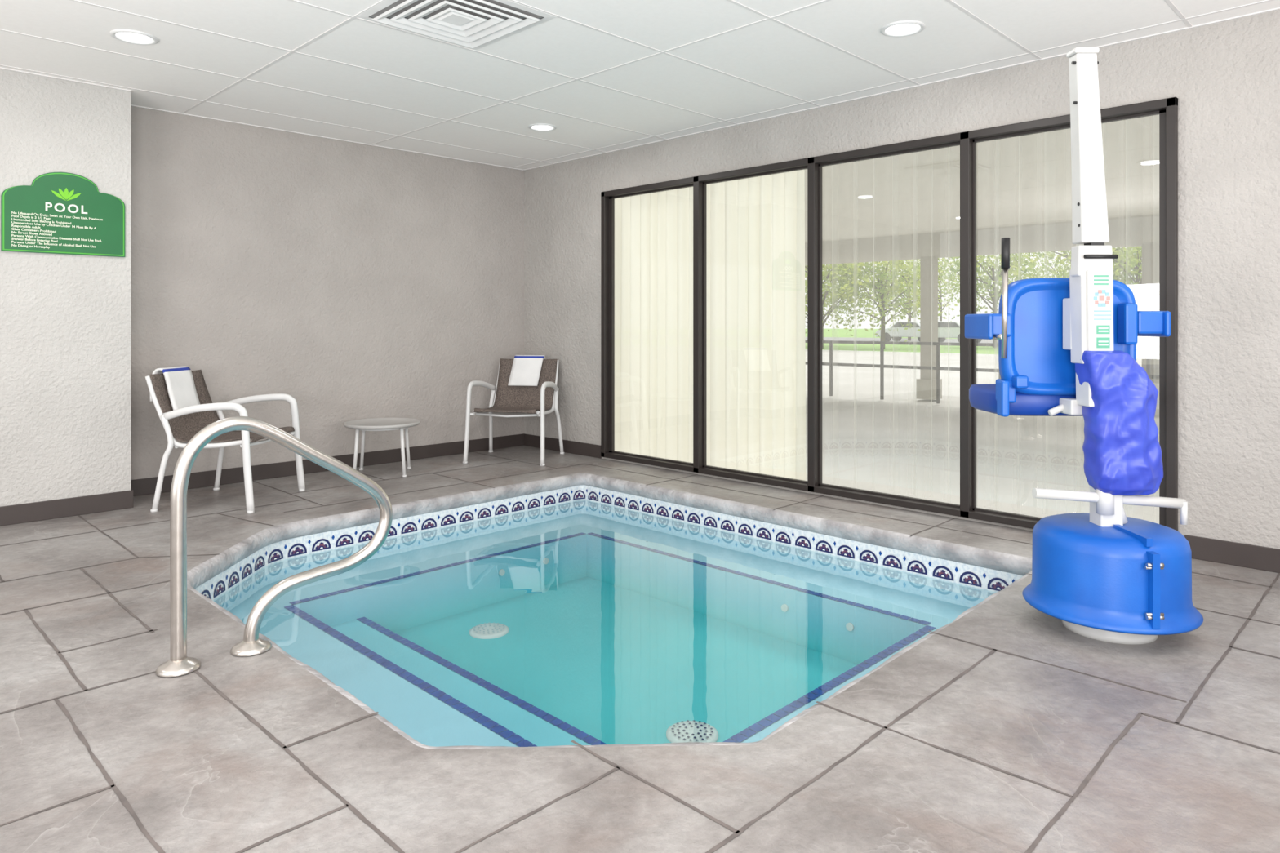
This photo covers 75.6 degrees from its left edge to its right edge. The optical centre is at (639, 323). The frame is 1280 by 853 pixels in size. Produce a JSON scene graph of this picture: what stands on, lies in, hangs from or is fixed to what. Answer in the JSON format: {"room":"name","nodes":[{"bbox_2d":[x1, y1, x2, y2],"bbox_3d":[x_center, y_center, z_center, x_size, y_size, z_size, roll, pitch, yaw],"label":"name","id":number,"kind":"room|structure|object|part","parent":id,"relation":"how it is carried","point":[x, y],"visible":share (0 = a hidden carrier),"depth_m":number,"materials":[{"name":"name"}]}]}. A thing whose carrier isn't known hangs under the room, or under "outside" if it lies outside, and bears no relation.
{"room":"indoor swimming pool","nodes":[
{"label":"indoor swimming pool","id":0,"kind":"room"},
{"bbox_2d":[0,68,130,506],"bbox_3d":[-4.991,-0.169,3.688,0.505,2.678,4.630,0,0,45],"label":"wall pier","id":1,"kind":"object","parent":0,"point":[65,319],"visible":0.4,"depth_m":4.90,"materials":[{"name":"paint"}]},
{"bbox_2d":[0,172,124,257],"bbox_3d":[-3.416,-0.658,4.907,0.022,0.487,0.614,0,0,45],"label":"sign","id":2,"kind":"object","parent":1,"relation":"attached to","point":[66,213],"visible":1,"depth_m":4.88,"materials":[{"name":"green plastic"}]},
{"bbox_2d":[130,106,524,479],"bbox_3d":[-2.384,-0.169,6.600,0.120,2.678,3.777,0,0,45],"label":"wall","id":3,"kind":"structure","parent":0,"point":[348,281],"depth_m":6.38,"materials":[{"name":"beige paint"}]},
{"bbox_2d":[0,433,524,526],"bbox_3d":[-3.764,1.095,4.836,0.397,0.110,7.987,0,0,45],"label":"baseboard","id":4,"kind":"structure","parent":3,"relation":"attached to","point":[142,486],"depth_m":5.83,"materials":[{"name":"plastic"}]},
{"bbox_2d":[0,445,1279,852],"bbox_3d":[-0.529,1.150,1.723,9.575,0.001,8.107,0,0,45],"label":"floor","id":5,"kind":"structure","parent":0,"point":[198,775],"depth_m":2.23,"materials":[{"name":"tile"}]},
{"bbox_2d":[145,365,305,514],"bbox_3d":[-2.709,0.717,5.363,0.775,0.872,0.702,0,0,4],"label":"armchair","id":6,"kind":"object","parent":5,"relation":"on","point":[180,397],"visible":0.83,"depth_m":5.25,"materials":[{"name":"white metal"}]},
{"bbox_2d":[149,365,199,410],"bbox_3d":[-3.008,0.417,5.354,0.180,0.272,0.301,0,0,4],"label":"towel","id":7,"kind":"object","parent":6,"relation":"hanging from","point":[176,384],"depth_m":5.30,"materials":[{"name":"white fabric"}]},
{"bbox_2d":[155,416,392,677],"bbox_3d":[-1.286,0.735,2.995,0.132,0.825,0.840,0,0,45],"label":"pool handrail","id":8,"kind":"object","parent":5,"relation":"on","point":[179,664],"visible":1,"depth_m":2.87,"materials":[{"name":"metal"}]},
{"bbox_2d":[343,417,420,477],"bbox_3d":[-1.982,0.952,6.345,0.566,0.399,0.566,0,0,45],"label":"side table","id":9,"kind":"object","parent":5,"relation":"on","point":[392,423],"visible":0.96,"depth_m":6.24,"materials":[{"name":"laminate"}]},
{"bbox_2d":[462,355,564,466],"bbox_3d":[-1.054,0.717,7.104,0.702,0.872,0.775,0,0,10],"label":"armchair","id":10,"kind":"object","parent":5,"relation":"on","point":[526,384],"visible":1,"depth_m":7.31,"materials":[{"name":"brown fabric"}]},
{"bbox_2d":[507,355,545,386],"bbox_3d":[-1.013,0.417,7.399,0.301,0.272,0.180,0,0,10],"label":"towel","id":11,"kind":"object","parent":10,"relation":"hanging from","point":[522,370],"depth_m":7.36,"materials":[{"name":"white fabric"}]},
{"bbox_2d":[163,471,1032,763],"bbox_3d":[-0.291,1.440,4.084,3.585,0.580,3.200,0,0,45],"label":"swimming pool","id":12,"kind":"object","parent":5,"relation":"in","point":[619,618],"visible":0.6,"depth_m":4.40,"materials":[{"name":"liquid"}]},
{"bbox_2d":[0,452,1279,852],"bbox_3d":[-1.278,1.148,2.449,7.260,0.001,7.887,0,0,45],"label":"joint","id":13,"kind":"object","parent":5,"relation":"on","point":[80,735],"visible":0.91,"depth_m":2.28,"materials":[{"name":"grey concrete"}]},
{"bbox_2d":[964,47,1203,644],"bbox_3d":[1.704,0.058,3.232,0.726,2.185,0.826,0,0,0],"label":"lift","id":14,"kind":"object","parent":5,"relation":"on","point":[1067,346],"visible":1,"depth_m":3.07,"materials":[{"name":"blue plastic"}]},
{"bbox_3d":[1.380,-0.098,3.152,0.032,0.455,0.105,0,0,0],"label":"control lever","id":15,"kind":"part","parent":14,"relation":"part of","materials":[{"name":"metal"}]},
{"bbox_3d":[1.674,0.130,3.235,0.153,0.460,0.160,0,0,0],"label":"seat mount","id":16,"kind":"part","parent":14,"relation":"part of","materials":[{"name":"white plastic"}]},
{"bbox_3d":[1.685,0.050,3.252,0.524,0.464,0.075,0,0,0],"label":"seat","id":17,"kind":"part","parent":14,"relation":"part of","materials":[{"name":"blue plastic"}]},
{"bbox_2d":[0,0,1279,169],"bbox_3d":[-0.536,-1.483,1.730,9.595,0.050,8.107,0,0,45],"label":"ceiling","id":18,"kind":"structure","parent":0,"point":[770,54],"depth_m":4.51,"materials":[{"name":"tile"}]},
{"bbox_2d":[110,29,158,44],"bbox_3d":[-2.564,-1.453,4.183,0.210,0.010,0.210,0,0,45],"label":"recessed light","id":19,"kind":"object","parent":18,"relation":"in","point":[130,36],"visible":1,"depth_m":4.18,"materials":[{"name":"white plastic"}]},
{"bbox_2d":[356,0,556,49],"bbox_3d":[-0.868,-1.446,3.902,0.670,0.024,0.670,0,0,45],"label":"air diffuser","id":20,"kind":"object","parent":18,"relation":"in","point":[475,24],"depth_m":3.90,"materials":[{"name":"white metal"}]},
{"bbox_2d":[528,123,556,131],"bbox_3d":[-0.722,-1.453,6.098,0.210,0.010,0.210,0,0,45],"label":"recessed light","id":21,"kind":"object","parent":18,"relation":"in","point":[536,126],"visible":1,"depth_m":6.08,"materials":[{"name":"white plastic"}]},
{"bbox_2d":[0,0,1279,170],"bbox_3d":[-0.536,-1.456,1.645,9.475,0.007,7.987,0,0,45],"label":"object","id":22,"kind":"structure","parent":18,"relation":"attached to","point":[1169,2],"depth_m":4.71,"materials":[{"name":"white metal"}]},
{"bbox_2d":[880,20,924,36],"bbox_3d":[1.295,-1.453,4.063,0.210,0.010,0.210,0,0,45],"label":"recessed light","id":23,"kind":"object","parent":18,"relation":"in","point":[902,28],"visible":1,"depth_m":4.05,"materials":[{"name":"white plastic"}]},
{"bbox_2d":[524,9,1279,549],"bbox_3d":[2.313,-0.169,4.528,9.475,2.678,0.120,0,0,45],"label":"wall","id":24,"kind":"structure","parent":0,"point":[1224,77],"depth_m":4.08,"materials":[{"name":"paint"}]},
{"bbox_2d":[614,168,805,480],"bbox_3d":[0.263,-0.030,6.772,2.571,2.300,0.096,0,0,45],"label":"curtain","id":25,"kind":"object","parent":24,"relation":"hanging from","point":[756,331],"visible":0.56,"depth_m":6.41,"materials":[{"name":"beige fabric"}]},
{"bbox_2d":[831,164,832,288],"bbox_3d":[1.373,-0.676,5.780,0.005,0.859,0.095,0,0,45],"label":"curtain","id":26,"kind":"object","parent":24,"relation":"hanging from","point":[832,165],"depth_m":5.81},
{"bbox_2d":[832,351,833,479],"bbox_3d":[1.378,0.638,5.776,0.005,0.881,0.095,0,0,45],"label":"curtain","id":27,"kind":"object","parent":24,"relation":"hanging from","point":[833,352],"depth_m":5.80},
{"bbox_2d":[853,161,857,487],"bbox_3d":[1.502,0.004,5.653,0.019,2.214,0.095,0,0,45],"label":"curtain","id":28,"kind":"object","parent":24,"relation":"hanging from","point":[855,162],"depth_m":5.67,"materials":[{"name":"beige fabric"}]},
{"bbox_2d":[872,302,873,488],"bbox_3d":[1.596,0.480,5.561,0.005,1.248,0.095,0,0,45],"label":"curtain","id":29,"kind":"object","parent":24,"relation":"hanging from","point":[873,302],"depth_m":5.59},
{"bbox_2d":[608,109,1165,526],"bbox_3d":[1.202,0.004,5.584,4.096,2.172,0.030,0,0,45],"label":"sash","id":30,"kind":"object","parent":24,"relation":"attached to","point":[1162,113],"visible":0.58,"depth_m":5.35,"materials":[{"name":"brown metal"}]},
{"bbox_2d":[600,97,1177,531],"bbox_3d":[1.190,0.004,5.572,4.186,2.252,0.095,0,0,45],"label":"frame","id":31,"kind":"object","parent":24,"relation":"attached to","point":[966,139],"visible":0.85,"depth_m":5.03,"materials":[{"name":"brown metal"}]},
{"bbox_2d":[892,155,893,222],"bbox_3d":[1.697,-0.888,5.461,0.005,0.430,0.095,0,0,45],"label":"curtain","id":32,"kind":"object","parent":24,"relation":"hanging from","point":[892,156],"depth_m":5.48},
{"bbox_2d":[893,372,893,493],"bbox_3d":[1.701,0.715,5.457,0.005,0.789,0.095,0,0,45],"label":"curtain","id":33,"kind":"object","parent":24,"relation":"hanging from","point":[893,372],"depth_m":5.46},
{"bbox_2d":[524,433,1279,573],"bbox_3d":[2.271,1.095,4.477,9.463,0.110,0.012,0,0,45],"label":"baseboard","id":34,"kind":"structure","parent":24,"relation":"attached to","point":[1244,555],"depth_m":3.97,"materials":[{"name":"plastic"}]},
{"bbox_2d":[912,151,915,496],"bbox_3d":[1.804,0.001,5.355,0.017,2.217,0.095,0,0,45],"label":"curtain","id":35,"kind":"object","parent":24,"relation":"hanging from","point":[914,277],"depth_m":5.37,"materials":[{"name":"beige fabric"}]},
{"bbox_2d":[930,415,931,497],"bbox_3d":[1.884,0.844,5.276,0.005,0.519,0.095,0,0,45],"label":"curtain","id":36,"kind":"object","parent":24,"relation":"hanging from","point":[931,415],"depth_m":5.26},
{"bbox_2d":[931,219,932,313],"bbox_3d":[1.888,-0.365,5.272,0.005,0.591,0.095,0,0,45],"label":"curtain","id":37,"kind":"object","parent":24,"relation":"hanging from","point":[931,220],"depth_m":5.27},
{"bbox_2d":[947,360,948,501],"bbox_3d":[1.963,0.668,5.197,0.005,0.879,0.095,0,0,45],"label":"curtain","id":38,"kind":"object","parent":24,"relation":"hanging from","point":[948,360],"depth_m":5.20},
{"bbox_2d":[995,339,996,383],"bbox_3d":[2.173,0.227,4.990,0.005,0.260,0.095,0,0,45],"label":"curtain","id":39,"kind":"object","parent":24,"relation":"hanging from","point":[995,340],"depth_m":5.02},
{"bbox_2d":[995,413,996,508],"bbox_3d":[2.173,0.826,4.990,0.005,0.565,0.095,0,0,45],"label":"curtain","id":40,"kind":"object","parent":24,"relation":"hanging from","point":[995,414],"depth_m":5.00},
{"bbox_2d":[995,139,997,313],"bbox_3d":[2.175,-0.585,4.989,0.010,1.040,0.095,0,0,45],"label":"curtain","id":41,"kind":"object","parent":24,"relation":"hanging from","point":[996,140],"depth_m":5.00,"materials":[{"name":"beige fabric"}]},
{"bbox_2d":[1017,415,1018,512],"bbox_3d":[2.266,0.827,4.898,0.005,0.568,0.095,0,0,45],"label":"curtain","id":42,"kind":"object","parent":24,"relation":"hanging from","point":[1018,415],"depth_m":4.90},
{"bbox_2d":[1018,136,1019,279],"bbox_3d":[2.269,-0.683,4.895,0.005,0.842,0.095,0,0,45],"label":"curtain","id":43,"kind":"object","parent":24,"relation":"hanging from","point":[1019,136],"depth_m":4.90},
{"bbox_2d":[1044,132,1046,277],"bbox_3d":[2.374,-0.687,4.791,0.005,0.834,0.095,0,0,45],"label":"curtain","id":44,"kind":"object","parent":24,"relation":"hanging from","point":[1045,132],"depth_m":4.83,"materials":[{"name":"beige fabric"}]},
{"bbox_2d":[1045,416,1047,488],"bbox_3d":[2.378,0.742,4.788,0.005,0.414,0.095,0,0,45],"label":"curtain","id":45,"kind":"object","parent":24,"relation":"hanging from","point":[1046,416],"depth_m":4.82,"materials":[{"name":"white fabric"}]},
{"bbox_2d":[1078,416,1079,491],"bbox_3d":[2.501,0.730,4.666,0.005,0.418,0.095,0,0,45],"label":"curtain","id":46,"kind":"object","parent":24,"relation":"hanging from","point":[1078,416],"depth_m":4.68,"materials":[{"name":"white fabric"}]},
{"bbox_2d":[1102,123,1104,166],"bbox_3d":[2.589,-0.987,4.579,0.005,0.235,0.095,0,0,45],"label":"curtain","id":47,"kind":"object","parent":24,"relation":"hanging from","point":[1103,123],"depth_m":4.58,"materials":[{"name":"beige fabric"}]},
{"bbox_2d":[1125,119,1127,285],"bbox_3d":[2.669,-0.658,4.500,0.005,0.898,0.095,0,0,45],"label":"curtain","id":48,"kind":"object","parent":24,"relation":"hanging from","point":[1126,119],"depth_m":4.51,"materials":[{"name":"beige fabric"}]},
{"label":"outside","id":49,"kind":"structure","parent":0,"visible":0},
{"bbox_2d":[804,328,1142,358],"bbox_3d":[50.934,1.310,115.563,210.000,0.001,164.000,0,0,45],"label":"lawn","id":50,"kind":"structure","parent":49,"point":[860,333],"depth_m":47.77,"materials":[{"name":"green plant"}]},
{"bbox_2d":[804,264,875,333],"bbox_3d":[10.358,-2.710,49.156,7.968,8.409,6.142,0,0,-5],"label":"tree","id":51,"kind":"object","parent":50,"relation":"on","point":[833,285],"visible":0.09,"depth_m":48.68,"materials":[{"name":"green plant"}]},
{"bbox_2d":[804,262,878,348],"bbox_3d":[9.491,-2.221,44.037,6.664,7.049,6.804,0,0,45],"label":"tree","id":52,"kind":"object","parent":50,"relation":"on","point":[835,268],"visible":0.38,"depth_m":43.68,"materials":[{"name":"green plant"}]},
{"bbox_2d":[822,259,957,348],"bbox_3d":[12.994,-1.867,43.791,6.787,6.772,6.707,0,0,13],"label":"tree","id":53,"kind":"object","parent":50,"relation":"on","point":[880,283],"visible":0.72,"depth_m":43.06,"materials":[{"name":"green plant"}]},
{"bbox_2d":[893,257,995,321],"bbox_3d":[27.539,-4.211,73.780,10.237,11.026,11.210,0,0,11],"label":"tree","id":54,"kind":"object","parent":50,"relation":"on","point":[940,291],"visible":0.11,"depth_m":73.66,"materials":[{"name":"green plant"}]},
{"bbox_2d":[937,252,1057,347],"bbox_3d":[19.545,-2.360,45.791,7.544,7.326,7.193,0,0,27],"label":"tree","id":55,"kind":"object","parent":50,"relation":"on","point":[986,284],"visible":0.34,"depth_m":45.52,"materials":[{"name":"green plant"}]},
{"bbox_2d":[998,247,1117,290],"bbox_3d":[36.292,-3.546,70.254,10.993,9.697,10.168,0,0,45],"label":"tree","id":56,"kind":"object","parent":50,"relation":"on","point":[1042,267],"visible":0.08,"depth_m":70.55,"materials":[{"name":"green plant"}]},
{"bbox_2d":[1008,246,1142,302],"bbox_3d":[21.768,-2.805,40.777,7.223,8.217,7.114,0,0,31],"label":"tree","id":57,"kind":"object","parent":50,"relation":"on","point":[1122,249],"visible":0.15,"depth_m":39.75,"materials":[{"name":"green plant"}]},
{"bbox_2d":[1046,245,1142,352],"bbox_3d":[22.746,-2.136,37.909,6.929,6.878,7.000,0,0,45],"label":"tree","id":58,"kind":"object","parent":50,"relation":"on","point":[1134,288],"visible":0.15,"depth_m":37.76,"materials":[{"name":"green plant"}]},
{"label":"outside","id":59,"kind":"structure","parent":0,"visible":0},
{"bbox_2d":[805,349,1159,524],"bbox_3d":[3.707,1.320,25.092,150.000,0.001,31.093,0,0,45],"label":"pavement","id":60,"kind":"structure","parent":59,"point":[1062,431],"depth_m":9.03,"materials":[{"name":"grey concrete"}]},
{"bbox_2d":[804,114,1159,415],"bbox_3d":[6.266,-1.580,10.609,14.000,5.740,3.900,0,0,45],"label":"entrance portico","id":61,"kind":"object","parent":60,"relation":"on","point":[878,238],"visible":0.21,"depth_m":10.44,"materials":[{"name":"paint"}]},
{"bbox_2d":[805,340,1159,404],"bbox_3d":[7.004,0.800,11.355,12.040,1.000,0.050,0,0,45],"label":"railing","id":62,"kind":"object","parent":60,"relation":"on","point":[1148,348],"visible":0.42,"depth_m":13.75,"materials":[{"name":"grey metal"}]},
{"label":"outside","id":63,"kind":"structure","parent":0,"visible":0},
{"bbox_2d":[805,337,998,342],"bbox_3d":[10.869,1.290,75.019,210.000,0.001,18.000,0,0,45],"label":"road","id":64,"kind":"structure","parent":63,"point":[850,339],"depth_m":66.14,"materials":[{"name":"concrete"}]},
{"bbox_2d":[875,321,919,341],"bbox_3d":[19.099,0.545,58.451,4.400,1.450,1.740,0,0,45],"label":"parked car","id":65,"kind":"object","parent":64,"relation":"on","point":[896,335],"visible":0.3,"depth_m":58.09,"materials":[{"name":"paint"}]},
{"bbox_2d":[864,257,958,340],"bbox_3d":[20.668,-3.136,64.258,7.772,8.878,7.970,0,0,-34],"label":"tree","id":66,"kind":"object","parent":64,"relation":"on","point":[904,275],"visible":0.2,"depth_m":63.75,"materials":[{"name":"green plant"}]},
{"bbox_2d":[915,321,982,342],"bbox_3d":[20.886,0.545,55.279,1.740,1.450,4.400,0,0,-35],"label":"parked car","id":67,"kind":"object","parent":64,"relation":"on","point":[945,329],"visible":0.28,"depth_m":54.53,"materials":[{"name":"paint"}]}
]}

